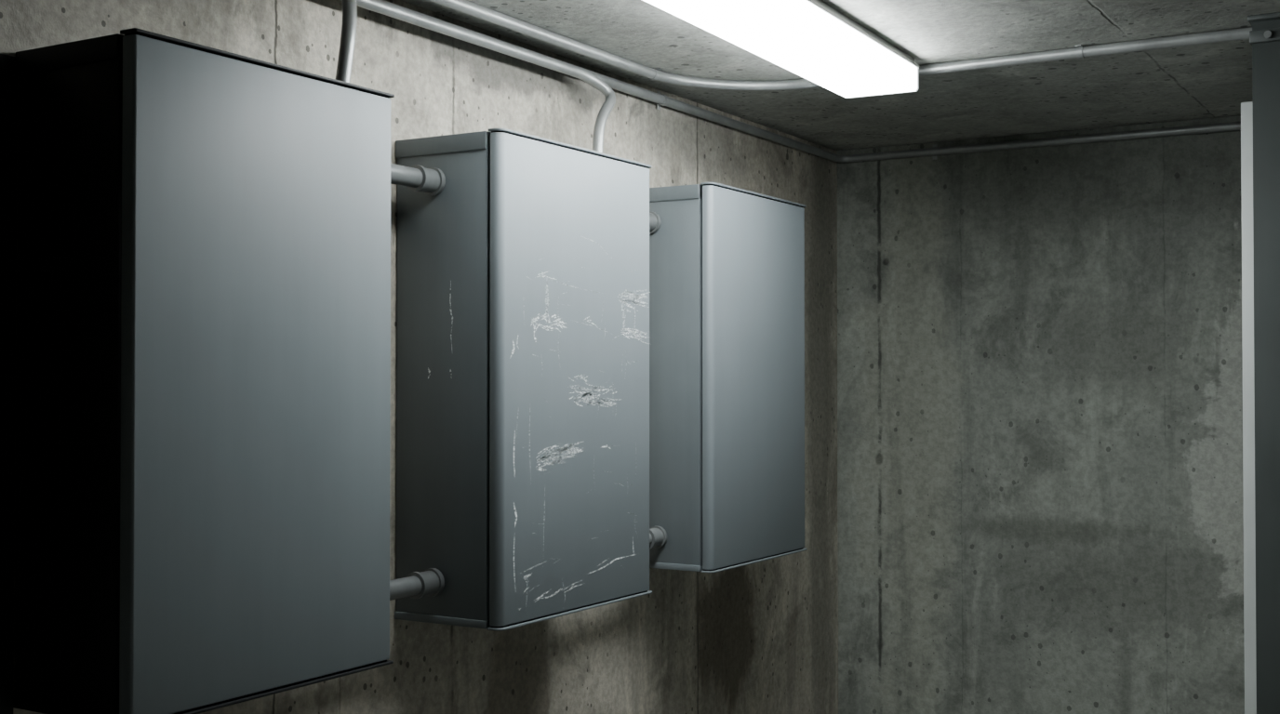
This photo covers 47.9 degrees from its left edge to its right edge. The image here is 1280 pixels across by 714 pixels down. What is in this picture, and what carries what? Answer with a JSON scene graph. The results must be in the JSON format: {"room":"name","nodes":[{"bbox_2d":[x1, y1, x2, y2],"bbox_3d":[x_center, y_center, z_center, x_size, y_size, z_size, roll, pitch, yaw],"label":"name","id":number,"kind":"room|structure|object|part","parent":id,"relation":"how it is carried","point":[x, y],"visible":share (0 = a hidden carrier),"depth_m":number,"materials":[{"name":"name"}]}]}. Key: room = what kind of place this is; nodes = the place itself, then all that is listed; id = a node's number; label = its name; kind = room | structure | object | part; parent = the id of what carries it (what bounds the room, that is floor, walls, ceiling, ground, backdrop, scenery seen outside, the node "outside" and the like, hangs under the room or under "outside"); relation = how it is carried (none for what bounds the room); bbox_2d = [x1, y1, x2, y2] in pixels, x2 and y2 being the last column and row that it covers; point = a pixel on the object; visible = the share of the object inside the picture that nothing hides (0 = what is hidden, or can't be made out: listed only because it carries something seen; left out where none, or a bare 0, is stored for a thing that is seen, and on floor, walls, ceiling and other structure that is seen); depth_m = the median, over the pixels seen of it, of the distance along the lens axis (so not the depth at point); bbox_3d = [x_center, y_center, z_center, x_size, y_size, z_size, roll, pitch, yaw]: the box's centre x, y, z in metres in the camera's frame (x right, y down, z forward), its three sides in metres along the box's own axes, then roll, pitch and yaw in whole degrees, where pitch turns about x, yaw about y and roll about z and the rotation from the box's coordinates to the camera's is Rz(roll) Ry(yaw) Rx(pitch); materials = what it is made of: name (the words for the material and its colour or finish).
{"room":"electrical room","nodes":[
{"label":"electrical room","id":0,"kind":"room"},
{"bbox_2d":[0,0,838,713],"bbox_3d":[-0.957,0.444,1.905,0.120,2.472,6.147,-1,-1,31],"label":"wall","id":1,"kind":"structure","parent":0,"point":[761,637],"depth_m":3.17,"materials":[{"name":"concrete"}]},
{"bbox_2d":[13,27,394,713],"bbox_3d":[-0.620,0.031,2.121,0.242,0.898,0.510,-1,-1,31],"label":"electrical cabinet","id":2,"kind":"object","parent":1,"relation":"attached to","point":[203,416],"visible":0.94,"depth_m":1.95,"materials":[{"name":"grey metal"}]},
{"bbox_2d":[13,697,106,713],"bbox_3d":[-0.635,0.472,2.121,0.208,0.014,0.503,-1,-1,31],"label":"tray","id":3,"kind":"object","parent":2,"relation":"on","point":[42,705],"depth_m":1.91,"materials":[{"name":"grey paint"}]},
{"bbox_2d":[335,0,357,82],"bbox_3d":[-1.208,-0.541,1.237,0.129,0.223,2.676,-1,-1,33],"label":"conduit pipe","id":4,"kind":"object","parent":2,"relation":"attached to","point":[347,44],"visible":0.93,"depth_m":2.26,"materials":[{"name":"grey metal"}]},
{"bbox_2d":[389,568,444,600],"bbox_3d":[-0.445,0.403,2.468,0.050,0.050,0.288,-1,-1,31],"label":"pipe","id":5,"kind":"object","parent":2,"relation":"attached to","point":[430,582],"visible":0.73,"depth_m":2.54,"materials":[{"name":"grey metal"}]},
{"bbox_2d":[390,163,445,195],"bbox_3d":[-0.445,-0.319,2.479,0.050,0.050,0.288,-1,-1,31],"label":"pipe","id":6,"kind":"object","parent":2,"relation":"attached to","point":[431,180],"visible":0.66,"depth_m":2.55,"materials":[{"name":"grey metal"}]},
{"bbox_2d":[394,127,652,631],"bbox_3d":[-0.209,0.042,2.811,0.242,0.882,0.536,-1,-1,31],"label":"electrical cabinet","id":7,"kind":"object","parent":1,"relation":"attached to","point":[523,292],"visible":1,"depth_m":2.62,"materials":[{"name":"grey metal"}]},
{"bbox_2d":[394,612,490,629],"bbox_3d":[-0.225,0.475,2.811,0.208,0.014,0.529,-1,-1,31],"label":"panel","id":8,"kind":"object","parent":7,"relation":"on","point":[470,620],"depth_m":2.57,"materials":[{"name":"grey metal"}]},
{"bbox_2d":[340,0,615,153],"bbox_3d":[-0.974,-0.529,1.620,0.075,0.229,3.573,-1,-1,31],"label":"conduit pipe","id":9,"kind":"object","parent":7,"relation":"attached to","point":[380,6],"visible":0.97,"depth_m":2.85,"materials":[{"name":"grey metal"}]},
{"bbox_3d":[-0.120,0.042,2.755,0.024,0.868,0.527,-1,-1,31],"label":"door","id":10,"kind":"part","parent":7,"relation":"part of","materials":[{"name":"grey paint"}]},
{"bbox_2d":[649,182,807,573],"bbox_3d":[0.191,0.049,3.482,0.242,0.870,0.521,-1,-1,31],"label":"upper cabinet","id":11,"kind":"object","parent":1,"relation":"attached to","point":[726,263],"visible":0.91,"depth_m":3.28,"materials":[{"name":"grey metal"}]},
{"bbox_2d":[649,211,661,233],"bbox_3d":[-0.041,-0.308,3.172,0.050,0.050,0.262,-1,-1,31],"label":"pipe","id":12,"kind":"object","parent":11,"relation":"attached to","point":[655,221],"visible":0.24,"depth_m":3.26,"materials":[{"name":"grey metal"}]},
{"bbox_2d":[649,526,666,549],"bbox_3d":[-0.027,0.406,3.153,0.050,0.050,0.262,-1,-1,31],"label":"pipe","id":13,"kind":"object","parent":11,"relation":"attached to","point":[658,536],"visible":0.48,"depth_m":3.23,"materials":[{"name":"grey metal"}]},
{"bbox_2d":[649,561,703,572],"bbox_3d":[0.175,0.476,3.482,0.208,0.014,0.514,-1,-1,31],"label":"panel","id":14,"kind":"object","parent":11,"relation":"on","point":[693,566],"depth_m":3.24,"materials":[{"name":"grey metal"}]},
{"bbox_3d":[0.280,0.048,3.427,0.024,0.856,0.512,-1,-1,31],"label":"door","id":15,"kind":"part","parent":11,"relation":"part of","materials":[{"name":"grey paint"}]},
{"bbox_2d":[400,0,1279,150],"bbox_3d":[0.326,-0.744,1.160,2.865,0.120,5.907,-1,-1,31],"label":"ceiling","id":16,"kind":"structure","parent":0,"point":[1211,80],"depth_m":3.18,"materials":[{"name":"concrete"}]},
{"bbox_2d":[643,0,919,98],"bbox_3d":[0.245,-0.625,2.667,0.176,0.072,1.212,0,-1,29],"label":"light","id":17,"kind":"object","parent":16,"relation":"attached to","point":[812,40],"visible":1,"depth_m":2.73,"materials":[{"name":"white plastic"}]},
{"bbox_2d":[382,0,1240,162],"bbox_3d":[0.041,-0.643,1.849,1.660,0.045,5.004,-1,-1,31],"label":"conduit pipe","id":18,"kind":"object","parent":16,"relation":"attached to","point":[661,100],"visible":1,"depth_m":3.97,"materials":[{"name":"grey metal"}]},
{"bbox_2d":[428,0,1252,90],"bbox_3d":[-0.326,-0.666,1.483,1.249,0.026,3.997,-1,-1,31],"label":"conduit pipe","id":19,"kind":"object","parent":16,"relation":"attached to","point":[1080,51],"visible":0.98,"depth_m":3.04,"materials":[{"name":"grey metal"}]},
{"bbox_2d":[1247,12,1279,26],"bbox_3d":[1.280,-0.653,2.820,0.148,0.010,0.178,-1,-1,31],"label":"plate","id":20,"kind":"object","parent":16,"relation":"attached to","point":[1251,19],"depth_m":2.77,"materials":[{"name":"grey metal"}]},
{"bbox_2d":[837,115,1244,713],"bbox_3d":[1.866,0.472,3.732,2.865,2.472,0.120,-1,-1,31],"label":"wall","id":21,"kind":"structure","parent":0,"point":[1040,484],"depth_m":4.09,"materials":[{"name":"grey concrete"}]},
{"bbox_3d":[0.326,1.728,1.122,3.105,0.120,6.147,-1,-1,31],"label":"floor","id":22,"kind":"structure","parent":0,"visible":0},
{"bbox_2d":[1240,101,1256,713],"bbox_3d":[1.652,0.579,3.073,0.612,2.238,0.515,-1,-1,31],"label":"door frame","id":23,"kind":"structure","parent":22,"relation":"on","point":[1246,109],"depth_m":3.03,"materials":[{"name":"paint"}]},
{"bbox_3d":[1.267,1.687,2.785,0.192,0.012,0.208,-1,-1,31],"label":"base plate","id":24,"kind":"object","parent":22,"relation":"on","visible":0},
{"bbox_2d":[1252,19,1279,713],"bbox_3d":[1.267,0.514,2.804,0.112,2.335,0.128,-1,-1,31],"label":"steel column","id":25,"kind":"structure","parent":24,"relation":"on","point":[1265,56],"depth_m":2.77,"materials":[{"name":"metal"}]},
{"bbox_2d":[1249,27,1279,45],"bbox_3d":[1.266,-0.618,2.818,0.120,0.024,0.142,-1,-1,31],"label":"bracket","id":26,"kind":"object","parent":25,"relation":"attached to","point":[1255,36],"visible":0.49,"depth_m":2.78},
{"bbox_2d":[1263,30,1271,39],"bbox_3d":[1.208,-0.619,2.772,0.014,0.014,0.018,-1,-1,31],"label":"bolt","id":27,"kind":"object","parent":26,"relation":"attached to","point":[1267,34],"visible":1,"depth_m":2.76,"materials":[{"name":"grey metal"}]}
]}

